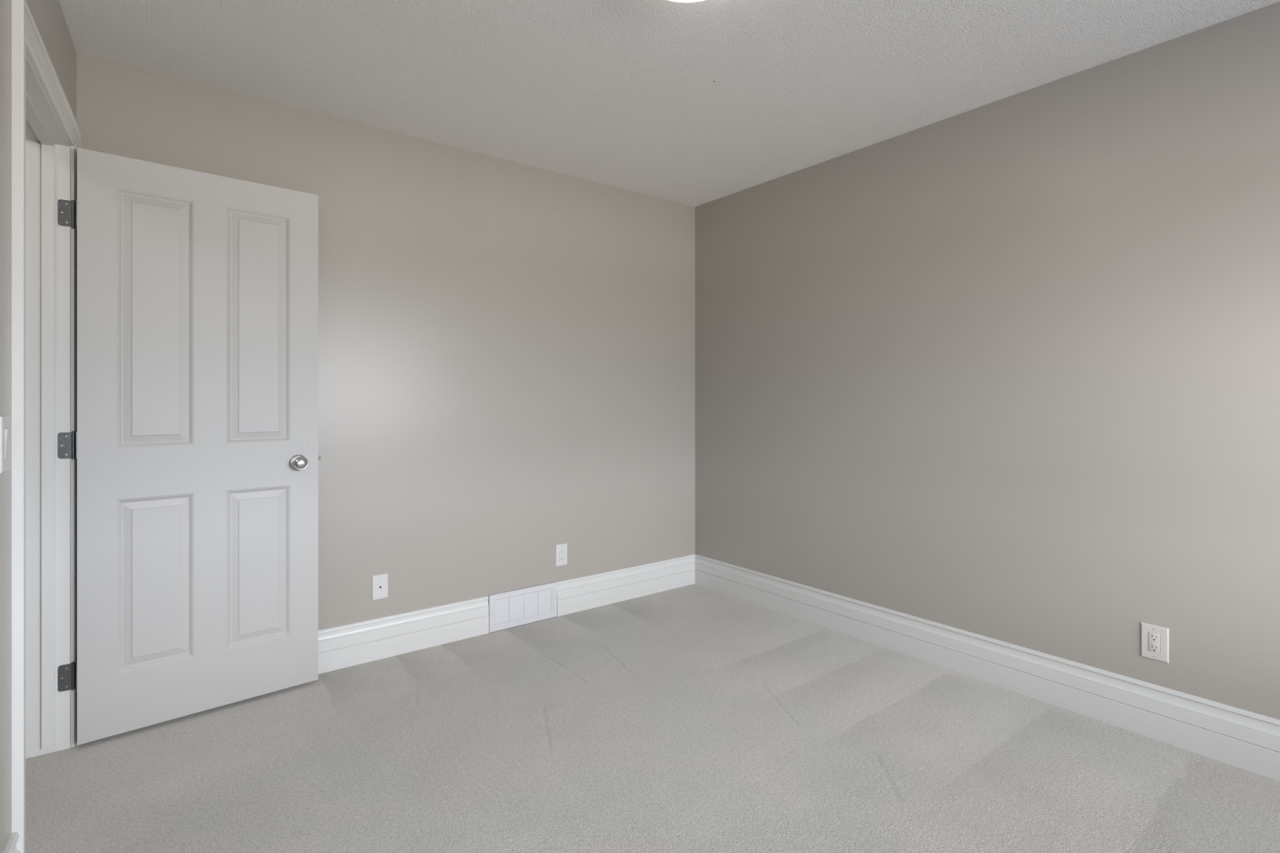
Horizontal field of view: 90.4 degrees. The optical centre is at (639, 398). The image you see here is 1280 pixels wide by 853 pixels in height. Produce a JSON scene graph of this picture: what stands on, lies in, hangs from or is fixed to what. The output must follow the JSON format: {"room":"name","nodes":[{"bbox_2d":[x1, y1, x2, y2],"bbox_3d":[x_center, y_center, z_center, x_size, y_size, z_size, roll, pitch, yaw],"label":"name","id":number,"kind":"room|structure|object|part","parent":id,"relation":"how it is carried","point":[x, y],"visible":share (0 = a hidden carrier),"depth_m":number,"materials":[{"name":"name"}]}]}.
{"room":"empty bedroom","nodes":[
{"label":"empty bedroom","id":0,"kind":"room"},
{"bbox_2d":[0,0,76,852],"bbox_3d":[-0.813,0.024,0.453,0.121,2.540,4.440,0,0,-35],"label":"wall","id":1,"kind":"structure","parent":0,"point":[48,17],"depth_m":1.44,"materials":[{"name":"beige paint"}]},
{"bbox_2d":[0,415,11,473],"bbox_3d":[-1.404,0.100,1.409,0.011,0.123,0.080,0,0,-35],"label":"light switch","id":2,"kind":"object","parent":1,"relation":"attached to","point":[5,421],"visible":1,"depth_m":1.40,"materials":[{"name":"white plastic"}]},
{"bbox_2d":[3,831,20,852],"bbox_3d":[-0.520,1.101,0.155,0.016,0.187,3.236,0,0,-35],"label":"baseboard","id":3,"kind":"structure","parent":1,"relation":"attached to","point":[11,847],"depth_m":1.45,"materials":[{"name":"white paint"}]},
{"bbox_2d":[11,0,81,852],"bbox_3d":[-1.768,0.124,1.831,0.140,2.140,0.938,0,0,-35],"label":"door frame","id":4,"kind":"structure","parent":1,"relation":"attached to","point":[48,149],"depth_m":2.12,"materials":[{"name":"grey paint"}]},
{"bbox_2d":[57,147,320,745],"bbox_3d":[-1.654,0.162,2.412,0.817,2.030,0.147,0,0,-42],"label":"door","id":5,"kind":"structure","parent":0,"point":[197,457],"depth_m":2.37,"materials":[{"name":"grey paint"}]},
{"bbox_3d":[-1.379,0.263,2.584,0.055,0.055,0.033,0,0,-42],"label":"knob","id":6,"kind":"part","parent":5,"relation":"part of","materials":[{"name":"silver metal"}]},
{"bbox_2d":[76,52,694,629],"bbox_3d":[-1.359,0.024,2.881,4.484,2.540,0.120,0,0,-38],"label":"wall","id":7,"kind":"structure","parent":0,"point":[506,348],"depth_m":3.18,"materials":[{"name":"beige paint"}]},
{"bbox_2d":[372,573,387,600],"bbox_3d":[-1.194,0.866,2.924,0.071,0.114,0.012,0,0,-38],"label":"cable wall plate","id":8,"kind":"object","parent":7,"relation":"attached to","point":[380,582],"visible":1,"depth_m":2.92,"materials":[{"name":"white plastic"}]},
{"bbox_2d":[318,595,488,674],"bbox_3d":[-1.391,1.101,2.770,1.557,0.187,0.016,0,0,-38],"label":"baseboard","id":9,"kind":"structure","parent":7,"relation":"attached to","point":[344,646],"depth_m":2.97,"materials":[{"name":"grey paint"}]},
{"bbox_2d":[487,581,556,632],"bbox_3d":[-0.615,1.097,3.364,0.396,0.189,0.023,0,0,-38],"label":"air vent","id":10,"kind":"object","parent":7,"relation":"in","point":[526,605],"visible":1,"depth_m":3.35,"materials":[{"name":"white metal"}]},
{"bbox_2d":[555,542,567,566],"bbox_3d":[-0.433,0.863,3.514,0.074,0.120,0.008,0,0,-38],"label":"electrical outlet","id":11,"kind":"object","parent":7,"relation":"attached to","point":[561,550],"visible":1,"depth_m":3.51,"materials":[{"name":"white plastic"}]},
{"bbox_2d":[559,548,564,561],"bbox_3d":[-0.433,0.863,3.514,0.032,0.066,0.007,0,0,-38],"label":"receptacle","id":12,"kind":"object","parent":11,"relation":"attached to","point":[561,550],"depth_m":3.51,"materials":[{"name":"white plastic"}]},
{"bbox_2d":[556,554,694,616],"bbox_3d":[-0.047,1.101,3.807,1.036,0.187,0.016,0,0,-38],"label":"baseboard","id":13,"kind":"structure","parent":7,"relation":"attached to","point":[577,594],"depth_m":3.76,"materials":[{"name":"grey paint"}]},
{"bbox_2d":[26,583,1279,852],"bbox_3d":[-0.087,1.244,1.152,4.384,0.100,4.370,0,0,-38],"label":"floor","id":14,"kind":"structure","parent":0,"point":[691,718],"depth_m":2.08,"materials":[{"name":"grey carpet"}]},
{"bbox_2d":[58,0,1279,206],"bbox_3d":[-0.023,-1.295,1.151,4.484,0.101,4.490,0,0,-38],"label":"ceiling","id":15,"kind":"structure","parent":0,"point":[695,104],"depth_m":2.33,"materials":[{"name":"white paint"}]},
{"bbox_2d":[670,0,702,2],"bbox_3d":[0.138,-1.200,1.772,0.318,0.092,0.318,0,0,-38],"label":"ceiling light","id":16,"kind":"object","parent":15,"relation":"attached to","point":[679,1],"visible":1,"depth_m":1.87,"materials":[{"name":"white plastic"}]},
{"bbox_2d":[694,1,1279,719],"bbox_3d":[1.740,0.024,2.437,0.120,2.540,4.370,0,0,-38],"label":"wall","id":17,"kind":"structure","parent":0,"point":[1007,370],"depth_m":2.54,"materials":[{"name":"beige paint"}]},
{"bbox_2d":[694,553,1279,781],"bbox_3d":[1.650,1.101,2.443,0.016,0.187,4.250,0,0,-38],"label":"baseboard","id":18,"kind":"structure","parent":17,"relation":"attached to","point":[1242,739],"depth_m":2.52,"materials":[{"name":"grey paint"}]},
{"bbox_2d":[1141,622,1168,663],"bbox_3d":[1.812,0.859,2.240,0.008,0.121,0.078,0,0,-38],"label":"electrical outlet","id":19,"kind":"object","parent":17,"relation":"attached to","point":[1154,638],"visible":1,"depth_m":2.24,"materials":[{"name":"white plastic"}]},
{"bbox_2d":[1148,631,1159,653],"bbox_3d":[1.812,0.859,2.239,0.007,0.066,0.032,0,0,-38],"label":"receptacle","id":20,"kind":"object","parent":19,"relation":"attached to","point":[1153,637],"depth_m":2.24,"materials":[{"name":"white plastic"}]}
]}

